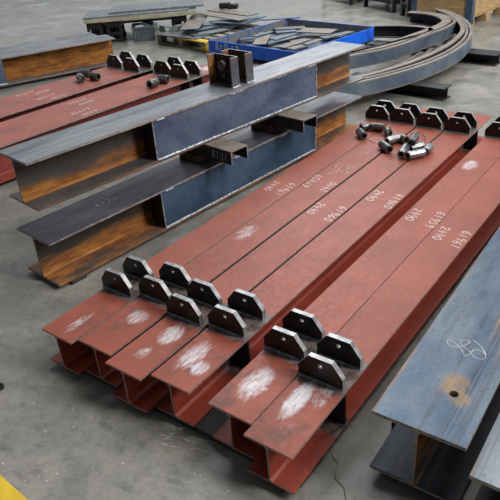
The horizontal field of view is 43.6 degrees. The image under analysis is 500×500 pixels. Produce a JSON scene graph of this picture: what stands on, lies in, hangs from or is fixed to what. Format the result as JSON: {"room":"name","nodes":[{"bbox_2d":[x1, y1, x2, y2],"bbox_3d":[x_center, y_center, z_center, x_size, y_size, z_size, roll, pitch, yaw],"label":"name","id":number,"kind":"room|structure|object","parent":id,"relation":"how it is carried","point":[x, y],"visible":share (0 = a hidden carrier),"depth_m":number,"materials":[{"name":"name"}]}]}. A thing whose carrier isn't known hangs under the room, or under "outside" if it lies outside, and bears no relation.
{"room":"metal workshop","nodes":[
{"label":"metal workshop","id":0,"kind":"room"},
{"bbox_2d":[0,0,499,499],"bbox_3d":[10.990,-8.418,16.832,80.000,0.101,80.000,17,36,32],"label":"floor","id":1,"kind":"structure","parent":0,"point":[65,435],"depth_m":2.74,"materials":[{"name":"concrete"}]},
{"bbox_2d":[0,475,27,499],"bbox_3d":[-0.197,1.133,1.704,6.000,0.001,0.120,20,38,35],"label":"walkway stripe","id":2,"kind":"object","parent":1,"relation":"on","point":[7,491],"visible":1,"depth_m":2.25,"materials":[{"name":"yellow paint"}]},
{"bbox_2d":[0,32,97,52],"bbox_3d":[-3.110,-2.242,7.561,2.600,0.310,0.330,-20,33,-25],"label":"girder","id":3,"kind":"object","parent":1,"relation":"on","point":[88,34],"visible":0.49,"depth_m":7.76,"materials":[{"name":"grey metal"}]},
{"bbox_2d":[0,34,114,86],"bbox_3d":[-2.842,-2.134,7.336,2.600,0.310,0.334,-20,33,-25],"label":"girder","id":4,"kind":"object","parent":1,"relation":"on","point":[55,59],"visible":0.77,"depth_m":7.55,"materials":[{"name":"brown metal"}]},
{"bbox_2d":[0,51,133,106],"bbox_3d":[-2.198,-1.326,5.780,0.262,0.398,2.868,20,38,35],"label":"girder","id":5,"kind":"object","parent":1,"relation":"on","point":[114,62],"visible":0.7,"depth_m":6.10,"materials":[{"name":"metal"}]},
{"bbox_2d":[75,73,85,82],"bbox_3d":[-1.656,-1.682,6.104,0.076,0.076,0.118,-17,32,-21],"label":"coupler","id":6,"kind":"object","parent":5,"relation":"on","point":[82,79],"visible":1,"depth_m":6.08,"materials":[{"name":"metal"}]},
{"bbox_2d":[80,70,91,76],"bbox_3d":[-1.645,-1.773,6.267,0.100,0.069,0.069,4,31,15],"label":"coupler","id":7,"kind":"object","parent":5,"relation":"on","point":[85,73],"visible":0.6,"depth_m":6.24,"materials":[{"name":"metal"}]},
{"bbox_2d":[0,54,153,121],"bbox_3d":[-1.977,-1.246,5.612,0.262,0.398,2.828,20,38,35],"label":"girder","id":8,"kind":"object","parent":1,"relation":"on","point":[133,68],"visible":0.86,"depth_m":5.94,"materials":[{"name":"metal"}]},
{"bbox_2d":[88,72,100,80],"bbox_3d":[-1.522,-1.701,6.118,0.112,0.076,0.076,17,36,32],"label":"coupler","id":9,"kind":"object","parent":8,"relation":"on","point":[92,75],"visible":1,"depth_m":6.10,"materials":[{"name":"metal"}]},
{"bbox_2d":[69,274,86,284],"bbox_3d":[-1.066,0.117,3.564,0.325,0.020,0.100,21,38,37],"label":"bearer","id":10,"kind":"object","parent":1,"relation":"on","point":[84,276],"visible":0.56,"depth_m":3.46,"materials":[{"name":"grey metal"}]},
{"bbox_2d":[86,22,106,35],"bbox_3d":[-2.273,-3.254,9.290,0.220,0.300,0.360,-6,30,-2],"label":"support stand","id":11,"kind":"object","parent":1,"relation":"on","point":[91,26],"visible":0.56,"depth_m":9.11,"materials":[{"name":"black paint"}]},
{"bbox_2d":[83,7,195,23],"bbox_3d":[-1.620,-3.549,9.357,1.620,0.055,0.750,-6,30,-2],"label":"panel","id":12,"kind":"object","parent":11,"relation":"on","point":[192,10],"visible":0.48,"depth_m":9.03,"materials":[{"name":"grey metal"}]},
{"bbox_2d":[82,7,188,19],"bbox_3d":[-1.683,-3.584,9.349,1.540,0.019,0.720,-6,30,-2],"label":"panel","id":13,"kind":"object","parent":12,"relation":"on","point":[104,13],"visible":0.55,"depth_m":9.11,"materials":[{"name":"grey metal"}]},
{"bbox_2d":[109,0,202,13],"bbox_3d":[-1.402,-3.698,9.464,1.391,0.024,0.650,-6,30,-2],"label":"panel","id":14,"kind":"object","parent":13,"relation":"on","point":[161,5],"visible":1,"depth_m":9.36,"materials":[{"name":"grey metal"}]},
{"bbox_2d":[0,56,202,133],"bbox_3d":[-1.562,-1.206,5.486,0.262,0.398,3.107,20,38,35],"label":"girder","id":15,"kind":"object","parent":1,"relation":"on","point":[161,67],"visible":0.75,"depth_m":5.57,"materials":[{"name":"metal"}]},
{"bbox_2d":[0,60,209,183],"bbox_3d":[-1.326,-1.146,5.350,0.262,0.398,3.147,20,38,35],"label":"girder","id":16,"kind":"object","parent":1,"relation":"on","point":[190,74],"visible":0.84,"depth_m":5.37,"materials":[{"name":"metal"}]},
{"bbox_2d":[146,77,159,88],"bbox_3d":[-0.890,-1.532,5.734,0.082,0.082,0.112,11,34,25],"label":"coupler","id":17,"kind":"object","parent":16,"relation":"on","point":[153,82],"visible":1,"depth_m":5.71,"materials":[{"name":"metal"}]},
{"bbox_2d":[157,75,168,82],"bbox_3d":[-0.813,-1.595,5.837,0.100,0.078,0.078,4,31,15],"label":"coupler","id":18,"kind":"object","parent":16,"relation":"on","point":[162,78],"visible":0.76,"depth_m":5.81,"materials":[{"name":"metal"}]},
{"bbox_2d":[105,21,125,41],"bbox_3d":[-1.994,-3.281,9.299,0.220,0.300,0.360,-6,30,-2],"label":"support stand","id":19,"kind":"object","parent":1,"relation":"on","point":[109,25],"visible":0.78,"depth_m":9.15,"materials":[{"name":"black paint"}]},
{"bbox_2d":[114,27,126,37],"bbox_3d":[-1.986,-3.356,9.543,0.160,0.185,0.240,-12,31,-13],"label":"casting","id":20,"kind":"object","parent":1,"relation":"on","point":[117,28],"visible":0.36,"depth_m":9.47,"materials":[{"name":"metal"}]},
{"bbox_2d":[131,21,154,41],"bbox_3d":[-1.575,-3.236,9.260,0.331,0.204,0.364,-7,30,-4],"label":"storage bin","id":21,"kind":"object","parent":1,"relation":"on","point":[144,33],"visible":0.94,"depth_m":9.12,"materials":[{"name":"grey plastic"}]},
{"bbox_2d":[113,17,181,35],"bbox_3d":[-1.597,-3.531,9.779,1.050,0.200,0.340,-6,30,-2],"label":"pallet","id":22,"kind":"object","parent":1,"relation":"on","point":[160,18],"visible":0.11,"depth_m":9.60,"materials":[{"name":"black paint"}]},
{"bbox_2d":[171,15,186,27],"bbox_3d":[-1.051,-3.382,9.346,0.220,0.300,0.360,-6,30,-2],"label":"support stand","id":23,"kind":"object","parent":1,"relation":"on","point":[174,19],"visible":0.45,"depth_m":9.14,"materials":[{"name":"black paint"}]},
{"bbox_2d":[17,92,361,286],"bbox_3d":[-0.175,-0.577,4.357,0.324,0.269,2.985,21,38,37],"label":"girder","id":24,"kind":"object","parent":1,"relation":"on","point":[71,241],"visible":0.8,"depth_m":3.89,"materials":[{"name":"grey metal"}]},
{"bbox_2d":[179,151,209,163],"bbox_3d":[-0.340,-0.653,4.192,0.200,0.050,0.190,23,40,39],"label":"timber packer","id":25,"kind":"object","parent":24,"relation":"on","point":[187,155],"visible":0.38,"depth_m":4.11,"materials":[{"name":"brown wood"}]},
{"bbox_2d":[188,137,247,164],"bbox_3d":[-0.241,-0.670,4.065,0.490,0.091,0.151,23,40,39],"label":"channel section","id":26,"kind":"object","parent":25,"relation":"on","point":[221,149],"visible":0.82,"depth_m":3.97,"materials":[{"name":"metal"}]},
{"bbox_2d":[251,122,280,132],"bbox_3d":[0.143,-0.932,4.610,0.200,0.050,0.190,23,40,39],"label":"timber packer","id":27,"kind":"object","parent":24,"relation":"on","point":[259,126],"visible":0.38,"depth_m":4.53,"materials":[{"name":"brown wood"}]},
{"bbox_2d":[260,109,316,132],"bbox_3d":[0.242,-0.949,4.484,0.490,0.091,0.150,23,40,39],"label":"channel section","id":28,"kind":"object","parent":27,"relation":"on","point":[295,120],"visible":0.66,"depth_m":4.39,"materials":[{"name":"metal"}]},
{"bbox_2d":[0,41,364,211],"bbox_3d":[-0.219,-1.034,4.143,0.314,0.461,2.940,23,40,39],"label":"girder","id":29,"kind":"object","parent":28,"relation":"on","point":[52,169],"visible":1,"depth_m":3.83,"materials":[{"name":"grey metal"}]},
{"bbox_2d":[83,364,322,486],"bbox_3d":[-0.298,0.624,2.571,1.290,0.030,0.155,17,36,32],"label":"bearer","id":30,"kind":"object","parent":1,"relation":"on","point":[212,422],"visible":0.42,"depth_m":2.44,"materials":[{"name":"metal"}]},
{"bbox_2d":[157,19,261,52],"bbox_3d":[-0.520,-3.050,8.864,1.150,0.135,1.139,-26,36,-33],"label":"pallet","id":31,"kind":"object","parent":1,"relation":"on","point":[182,42],"visible":0.38,"depth_m":8.55,"materials":[{"name":"yellow paint"}]},
{"bbox_2d":[153,22,169,29],"bbox_3d":[-1.288,-3.260,9.105,0.200,0.090,0.120,3,31,13],"label":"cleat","id":32,"kind":"object","parent":31,"relation":"on","point":[155,25],"visible":0.7,"depth_m":9.09,"materials":[{"name":"grey metal"}]},
{"bbox_2d":[159,25,169,31],"bbox_3d":[-1.183,-3.191,8.972,0.200,0.090,0.120,-29,38,-35],"label":"cleat","id":33,"kind":"object","parent":31,"relation":"on","point":[162,28],"visible":0.62,"depth_m":8.92,"materials":[{"name":"grey metal"}]},
{"bbox_2d":[169,26,178,32],"bbox_3d":[-1.085,-3.143,8.875,0.120,0.090,0.200,-9,30,-8],"label":"cleat","id":34,"kind":"object","parent":31,"relation":"on","point":[174,28],"visible":0.95,"depth_m":8.79,"materials":[{"name":"grey metal"}]},
{"bbox_2d":[156,30,212,39],"bbox_3d":[-0.907,-2.982,8.645,0.772,0.014,0.350,19,37,35],"label":"bar","id":35,"kind":"object","parent":31,"relation":"on","point":[181,34],"visible":0.78,"depth_m":8.61,"materials":[{"name":"grey metal"}]},
{"bbox_2d":[189,28,229,36],"bbox_3d":[-0.553,-2.986,8.568,0.545,0.014,0.170,-20,33,-25],"label":"bar","id":36,"kind":"object","parent":35,"relation":"on","point":[220,29],"visible":1,"depth_m":8.54,"materials":[{"name":"grey metal"}]},
{"bbox_2d":[183,26,237,31],"bbox_3d":[-0.542,-3.186,8.949,0.704,0.014,0.500,7,32,19],"label":"bar","id":37,"kind":"object","parent":31,"relation":"on","point":[227,27],"visible":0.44,"depth_m":8.82,"materials":[{"name":"grey metal"}]},
{"bbox_2d":[184,26,220,32],"bbox_3d":[-0.660,-3.087,8.717,0.538,0.014,0.120,-22,34,-28],"label":"bar","id":38,"kind":"object","parent":37,"relation":"on","point":[206,27],"visible":0.9,"depth_m":8.68,"materials":[{"name":"grey metal"}]},
{"bbox_2d":[201,21,241,25],"bbox_3d":[-0.360,-3.222,8.890,0.620,0.014,0.300,8,32,20],"label":"bar","id":39,"kind":"object","parent":38,"relation":"on","point":[208,23],"visible":0.48,"depth_m":8.81,"materials":[{"name":"grey metal"}]},
{"bbox_2d":[211,20,251,24],"bbox_3d":[-0.263,-3.198,8.765,0.537,0.014,0.220,12,34,26],"label":"bar","id":40,"kind":"object","parent":39,"relation":"on","point":[242,22],"visible":0.94,"depth_m":8.73,"materials":[{"name":"grey metal"}]},
{"bbox_2d":[200,12,249,20],"bbox_3d":[-0.369,-3.351,8.964,0.200,0.014,0.918,-25,36,-31],"label":"bar","id":41,"kind":"object","parent":40,"relation":"on","point":[210,14],"visible":1,"depth_m":8.92,"materials":[{"name":"metal"}]},
{"bbox_2d":[238,18,262,24],"bbox_3d":[0.016,-3.201,8.762,0.430,0.014,0.100,-28,38,-35],"label":"bar","id":42,"kind":"object","parent":39,"relation":"on","point":[260,19],"visible":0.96,"depth_m":8.77,"materials":[{"name":"grey metal"}]},
{"bbox_2d":[246,15,265,20],"bbox_3d":[0.072,-3.288,8.866,0.362,0.014,0.100,-29,38,-36],"label":"bar","id":43,"kind":"object","parent":42,"relation":"on","point":[260,16],"visible":0.9,"depth_m":8.86,"materials":[{"name":"grey metal"}]},
{"bbox_2d":[42,100,410,374],"bbox_3d":[0.188,-0.373,3.917,0.212,0.286,3.517,17,36,32],"label":"girder","id":44,"kind":"object","parent":1,"relation":"on","point":[120,289],"visible":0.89,"depth_m":3.25,"materials":[{"name":"metal"}]},
{"bbox_2d":[356,128,366,139],"bbox_3d":[0.805,-0.841,4.512,0.060,0.060,0.112,-7,30,-5],"label":"coupler","id":45,"kind":"object","parent":44,"relation":"on","point":[360,132],"visible":1,"depth_m":4.48,"materials":[{"name":"metal"}]},
{"bbox_2d":[359,122,369,130],"bbox_3d":[0.853,-0.916,4.635,0.071,0.060,0.060,-15,31,-17],"label":"coupler","id":46,"kind":"object","parent":44,"relation":"on","point":[366,125],"visible":0.8,"depth_m":4.61,"materials":[{"name":"metal"}]},
{"bbox_2d":[369,123,384,130],"bbox_3d":[0.936,-0.907,4.608,0.100,0.060,0.060,9,32,22],"label":"coupler","id":47,"kind":"object","parent":44,"relation":"on","point":[373,126],"visible":1,"depth_m":4.59,"materials":[{"name":"metal"}]},
{"bbox_2d":[219,2,237,8],"bbox_3d":[-0.320,-3.679,9.406,0.280,0.095,0.100,3,31,13],"label":"clamp","id":48,"kind":"object","parent":1,"relation":"on","point":[224,5],"visible":1,"depth_m":9.37,"materials":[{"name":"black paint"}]},
{"bbox_2d":[78,103,427,387],"bbox_3d":[0.368,-0.335,3.826,0.216,0.286,3.503,17,36,32],"label":"girder","id":49,"kind":"object","parent":1,"relation":"on","point":[117,332],"visible":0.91,"depth_m":3.19,"materials":[{"name":"metal"}]},
{"bbox_2d":[384,126,392,136],"bbox_3d":[0.996,-0.855,4.510,0.060,0.060,0.083,-1,30,7],"label":"coupler","id":50,"kind":"object","parent":49,"relation":"on","point":[387,128],"visible":0.98,"depth_m":4.49,"materials":[{"name":"metal"}]},
{"bbox_2d":[208,19,375,61],"bbox_3d":[0.540,-2.660,7.978,1.479,0.200,1.544,23,40,38],"label":"steel tray","id":51,"kind":"object","parent":1,"relation":"on","point":[363,34],"visible":0.57,"depth_m":8.02,"materials":[{"name":"blue paint"}]},
{"bbox_2d":[239,37,255,40],"bbox_3d":[-0.013,-2.791,8.248,0.243,0.012,0.100,-9,30,-8],"label":"bar","id":52,"kind":"object","parent":51,"relation":"in","point":[247,38],"visible":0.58,"depth_m":8.22,"materials":[{"name":"grey metal"}]},
{"bbox_2d":[244,39,307,50],"bbox_3d":[0.321,-2.662,8.079,0.250,0.012,0.981,-25,36,-31],"label":"bar","id":53,"kind":"object","parent":51,"relation":"in","point":[252,40],"visible":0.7,"depth_m":8.00,"materials":[{"name":"grey metal"}]},
{"bbox_2d":[262,16,299,20],"bbox_3d":[0.438,-3.276,8.844,0.540,0.014,0.090,-5,30,0],"label":"bar","id":54,"kind":"object","parent":51,"relation":"on","point":[292,17],"visible":1,"depth_m":8.81,"materials":[{"name":"grey metal"}]},
{"bbox_2d":[275,26,304,30],"bbox_3d":[0.548,-3.063,8.623,0.416,0.012,0.160,-3,30,3],"label":"bar","id":55,"kind":"object","parent":51,"relation":"in","point":[289,27],"visible":0.9,"depth_m":8.59,"materials":[{"name":"grey metal"}]},
{"bbox_2d":[263,34,332,45],"bbox_3d":[0.607,-2.772,8.231,0.904,0.012,0.340,-6,30,-2],"label":"bar","id":56,"kind":"object","parent":51,"relation":"in","point":[306,36],"visible":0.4,"depth_m":8.27,"materials":[{"name":"grey metal"}]},
{"bbox_2d":[266,35,301,43],"bbox_3d":[0.431,-2.729,8.100,0.571,0.012,0.100,-24,35,-30],"label":"bar","id":57,"kind":"object","parent":56,"relation":"on","point":[294,36],"visible":0.78,"depth_m":8.07,"materials":[{"name":"grey metal"}]},
{"bbox_2d":[269,32,299,39],"bbox_3d":[0.477,-2.826,8.232,0.546,0.012,0.140,-29,38,-36],"label":"bar","id":58,"kind":"object","parent":57,"relation":"on","point":[289,34],"visible":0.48,"depth_m":8.19,"materials":[{"name":"grey metal"}]},
{"bbox_2d":[252,32,271,44],"bbox_3d":[0.163,-2.730,8.057,0.170,0.012,0.719,1,30,9],"label":"bar","id":59,"kind":"object","parent":58,"relation":"on","point":[261,40],"visible":0.78,"depth_m":7.96,"materials":[{"name":"grey metal"}]},
{"bbox_2d":[252,31,273,36],"bbox_3d":[0.172,-2.832,8.194,0.070,0.012,0.341,24,40,39],"label":"bar","id":60,"kind":"object","parent":59,"relation":"on","point":[268,32],"visible":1,"depth_m":8.18,"materials":[{"name":"grey metal"}]},
{"bbox_2d":[275,29,295,33],"bbox_3d":[0.481,-2.921,8.356,0.272,0.012,0.100,-7,30,-5],"label":"bar","id":61,"kind":"object","parent":58,"relation":"on","point":[294,30],"visible":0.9,"depth_m":8.33,"materials":[{"name":"grey metal"}]},
{"bbox_2d":[287,42,320,49],"bbox_3d":[0.667,-2.518,7.691,0.460,0.012,0.120,-24,35,-30],"label":"bar","id":62,"kind":"object","parent":51,"relation":"in","point":[300,45],"visible":0.86,"depth_m":7.64,"materials":[{"name":"grey metal"}]},
{"bbox_2d":[302,39,322,44],"bbox_3d":[0.777,-2.583,7.760,0.080,0.012,0.304,22,39,38],"label":"bar","id":63,"kind":"object","parent":62,"relation":"on","point":[315,40],"visible":1,"depth_m":7.74,"materials":[{"name":"grey metal"}]},
{"bbox_2d":[288,34,346,42],"bbox_3d":[0.883,-2.756,8.141,0.750,0.012,0.220,-13,31,-14],"label":"bar","id":64,"kind":"object","parent":51,"relation":"in","point":[315,37],"visible":0.4,"depth_m":8.12,"materials":[{"name":"grey metal"}]},
{"bbox_2d":[277,38,311,47],"bbox_3d":[0.566,-2.617,7.908,0.130,0.012,0.530,23,40,38],"label":"bar","id":65,"kind":"object","parent":64,"relation":"on","point":[303,40],"visible":1,"depth_m":7.88,"materials":[{"name":"grey metal"}]},
{"bbox_2d":[319,31,354,38],"bbox_3d":[1.121,-2.766,8.031,0.496,0.012,0.120,-21,34,-26],"label":"bar","id":66,"kind":"object","parent":51,"relation":"in","point":[344,32],"visible":1,"depth_m":8.01,"materials":[{"name":"grey metal"}]},
{"bbox_2d":[295,28,337,33],"bbox_3d":[0.877,-2.881,8.212,0.493,0.012,0.270,14,34,28],"label":"bar","id":67,"kind":"object","parent":66,"relation":"on","point":[303,30],"visible":1,"depth_m":8.19,"materials":[{"name":"beige metal"}]},
{"bbox_2d":[331,452,345,499],"bbox_3d":[0.310,0.798,2.215,0.026,0.003,0.212,-5,30,-1],"label":"concrete crack","id":68,"kind":"object","parent":1,"relation":"on","point":[331,452],"visible":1,"depth_m":2.21,"materials":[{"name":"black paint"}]},
{"bbox_2d":[208,116,499,458],"bbox_3d":[0.951,-0.157,3.439,0.209,0.286,3.503,17,36,32],"label":"girder","id":69,"kind":"object","parent":1,"relation":"on","point":[248,395],"visible":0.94,"depth_m":2.73,"materials":[{"name":"metal"}]},
{"bbox_2d":[243,158,499,494],"bbox_3d":[1.093,-0.092,3.306,0.202,0.286,3.536,17,36,32],"label":"girder","id":70,"kind":"object","parent":1,"relation":"on","point":[295,432],"visible":1,"depth_m":2.54,"materials":[{"name":"metal"}]},
{"bbox_2d":[363,0,399,12],"bbox_3d":[2.404,-4.196,10.084,0.802,0.500,0.850,-16,32,-19],"label":"stillage","id":71,"kind":"object","parent":1,"relation":"on","point":[393,3],"visible":0.6,"depth_m":9.75,"materials":[{"name":"black paint"}]},
{"bbox_2d":[351,72,451,100],"bbox_3d":[1.442,-1.605,6.114,1.041,0.113,0.160,20,38,36],"label":"girder","id":72,"kind":"object","parent":1,"relation":"on","point":[420,89],"visible":0.61,"depth_m":5.92,"materials":[{"name":"black metal"}]},
{"bbox_2d":[354,55,411,75],"bbox_3d":[1.162,-1.807,6.364,1.625,0.023,0.159,-25,36,-32],"label":"steel beam","id":73,"kind":"object","parent":72,"relation":"on","point":[406,56],"visible":0.38,"depth_m":6.49,"materials":[{"name":"grey metal"}]},
{"bbox_2d":[381,51,423,69],"bbox_3d":[1.263,-1.822,6.376,1.838,0.023,0.187,-26,37,-33],"label":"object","id":74,"kind":"object","parent":72,"relation":"on","point":[419,53],"visible":0.23,"depth_m":6.68,"materials":[{"name":"grey metal"}]},
{"bbox_2d":[412,48,434,59],"bbox_3d":[1.363,-1.839,6.393,2.056,0.023,0.218,-28,37,-34],"label":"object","id":75,"kind":"object","parent":72,"relation":"on","point":[430,49],"visible":0.15,"depth_m":6.87,"materials":[{"name":"grey metal"}]},
{"bbox_2d":[400,0,410,16],"bbox_3d":[2.520,-3.836,9.445,0.501,0.500,0.185,-21,34,-27],"label":"stillage","id":76,"kind":"object","parent":1,"relation":"on","point":[404,4],"visible":0.53,"depth_m":9.39,"materials":[{"name":"black paint"}]},
{"bbox_2d":[366,40,499,65],"bbox_3d":[2.082,-2.276,7.189,1.578,0.113,0.220,19,38,35],"label":"girder","id":77,"kind":"object","parent":1,"relation":"on","point":[474,56],"visible":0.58,"depth_m":6.85,"materials":[{"name":"black metal"}]},
{"bbox_2d":[350,24,433,54],"bbox_3d":[1.397,-2.268,7.000,0.808,0.150,1.810,17,36,32],"label":"channel","id":78,"kind":"object","parent":77,"relation":"on","point":[389,30],"visible":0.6,"depth_m":7.65,"materials":[{"name":"metal"}]},
{"bbox_2d":[352,11,450,53],"bbox_3d":[1.664,-2.442,7.266,0.773,0.150,2.716,17,36,32],"label":"channel","id":79,"kind":"object","parent":77,"relation":"on","point":[435,21],"visible":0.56,"depth_m":7.82,"materials":[{"name":"metal"}]},
{"bbox_2d":[350,11,455,69],"bbox_3d":[1.807,-2.431,7.235,0.746,0.142,2.809,13,34,28],"label":"channel","id":80,"kind":"object","parent":77,"relation":"on","point":[358,60],"visible":0.82,"depth_m":6.80,"materials":[{"name":"grey metal"}]},
{"bbox_2d":[335,10,472,96],"bbox_3d":[1.959,-2.193,6.807,0.745,0.138,3.844,13,34,28],"label":"channel","id":81,"kind":"object","parent":77,"relation":"on","point":[394,80],"visible":0.77,"depth_m":5.92,"materials":[{"name":"grey metal"}]},
{"bbox_2d":[357,8,464,76],"bbox_3d":[1.856,-2.228,6.869,0.760,0.150,3.856,13,34,27],"label":"channel","id":82,"kind":"object","parent":77,"relation":"on","point":[460,27],"visible":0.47,"depth_m":6.42,"materials":[{"name":"metal"}]},
{"bbox_2d":[364,9,467,79],"bbox_3d":[1.923,-2.205,6.824,0.728,0.146,3.780,13,34,28],"label":"channel","id":83,"kind":"object","parent":77,"relation":"on","point":[464,38],"visible":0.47,"depth_m":6.19,"materials":[{"name":"grey metal"}]},
{"bbox_2d":[411,0,499,26],"bbox_3d":[2.974,-3.674,8.851,0.904,0.750,1.106,22,39,37],"label":"crate","id":84,"kind":"object","parent":1,"relation":"on","point":[468,9],"visible":0.7,"depth_m":8.57,"materials":[{"name":"brown wood"}]},
{"bbox_2d":[469,412,499,499],"bbox_3d":[1.802,0.009,3.029,0.311,0.271,3.600,16,36,32],"label":"girder","id":85,"kind":"object","parent":1,"relation":"on","point":[485,471],"visible":1,"depth_m":1.85,"materials":[{"name":"grey metal"}]},
{"bbox_3d":[0.863,0.728,2.223,0.730,0.040,0.100,17,36,32],"label":"bearer","id":86,"kind":"object","parent":1,"relation":"on","visible":0},
{"bbox_2d":[370,226,499,499],"bbox_3d":[1.557,-0.120,3.285,0.311,0.272,3.600,16,36,31],"label":"girder","id":87,"kind":"object","parent":86,"relation":"on","point":[443,403],"visible":1,"depth_m":2.18,"materials":[{"name":"metal"}]},
{"bbox_3d":[1.583,-0.790,4.765,1.460,0.030,0.120,17,36,32],"label":"bearer","id":88,"kind":"object","parent":1,"relation":"on","visible":0},
{"bbox_2d":[105,107,456,412],"bbox_3d":[0.534,-0.274,3.698,0.214,0.286,3.556,17,36,32],"label":"girder","id":89,"kind":"object","parent":88,"relation":"on","point":[187,318],"visible":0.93,"depth_m":2.98,"materials":[{"name":"metal"}]},
{"bbox_2d":[378,140,392,152],"bbox_3d":[0.924,-0.706,4.261,0.060,0.060,0.124,-11,31,-11],"label":"coupler","id":90,"kind":"object","parent":89,"relation":"on","point":[382,144],"visible":1,"depth_m":4.23,"materials":[{"name":"metal"}]},
{"bbox_2d":[385,134,400,144],"bbox_3d":[1.003,-0.774,4.368,0.118,0.060,0.060,-20,33,-24],"label":"coupler","id":91,"kind":"object","parent":89,"relation":"on","point":[395,138],"visible":0.86,"depth_m":4.35,"materials":[{"name":"metal"}]},
{"bbox_2d":[397,143,410,157],"bbox_3d":[1.028,-0.664,4.171,0.060,0.060,0.148,10,33,24],"label":"coupler","id":92,"kind":"object","parent":89,"relation":"on","point":[401,153],"visible":0.98,"depth_m":4.14,"materials":[{"name":"metal"}]},
{"bbox_2d":[400,133,408,142],"bbox_3d":[1.073,-0.779,4.369,0.060,0.060,0.071,-13,31,-14],"label":"coupler","id":93,"kind":"object","parent":89,"relation":"on","point":[404,138],"visible":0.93,"depth_m":4.35,"materials":[{"name":"metal"}]},
{"bbox_2d":[409,141,424,150],"bbox_3d":[1.123,-0.695,4.215,0.100,0.060,0.060,-17,32,-21],"label":"coupler","id":94,"kind":"object","parent":89,"relation":"on","point":[419,145],"visible":0.72,"depth_m":4.19,"materials":[{"name":"metal"}]},
{"bbox_2d":[407,133,419,145],"bbox_3d":[1.104,-0.746,4.221,0.060,0.060,0.130,10,33,23],"label":"coupler","id":95,"kind":"object","parent":94,"relation":"on","point":[414,137],"visible":1,"depth_m":4.19,"materials":[{"name":"metal"}]},
{"bbox_2d":[151,111,492,426],"bbox_3d":[0.725,-0.236,3.605,0.211,0.286,3.529,17,36,32],"label":"girder","id":96,"kind":"object","parent":88,"relation":"on","point":[234,336],"visible":0.96,"depth_m":3.00,"materials":[{"name":"metal"}]},
{"bbox_2d":[406,148,425,159],"bbox_3d":[1.091,-0.631,4.109,0.124,0.060,0.060,-13,31,-15],"label":"coupler","id":97,"kind":"object","parent":96,"relation":"on","point":[413,154],"visible":1,"depth_m":4.09,"materials":[{"name":"metal"}]},
{"bbox_2d":[423,143,433,154],"bbox_3d":[1.188,-0.674,4.170,0.060,0.060,0.100,13,34,28],"label":"coupler","id":98,"kind":"object","parent":96,"relation":"on","point":[428,147],"visible":0.83,"depth_m":4.14,"materials":[{"name":"metal"}]},
{"bbox_3d":[-0.892,-3.255,9.000,0.417,0.014,0.150,-25,36,-31],"label":"bar","id":99,"kind":"object","parent":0,"visible":0},
{"bbox_2d":[179,12,208,29],"bbox_3d":[-0.781,-3.307,9.014,0.260,0.014,1.265,-1,30,6],"label":"bar","id":100,"kind":"object","parent":99,"relation":"on","point":[194,22],"visible":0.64,"depth_m":8.88,"materials":[{"name":"metal"}]},
{"bbox_2d":[207,8,257,16],"bbox_3d":[-0.269,-3.503,9.204,0.200,0.014,0.965,-26,36,-32],"label":"bar","id":101,"kind":"object","parent":100,"relation":"on","point":[218,10],"visible":1,"depth_m":9.15,"materials":[{"name":"metal"}]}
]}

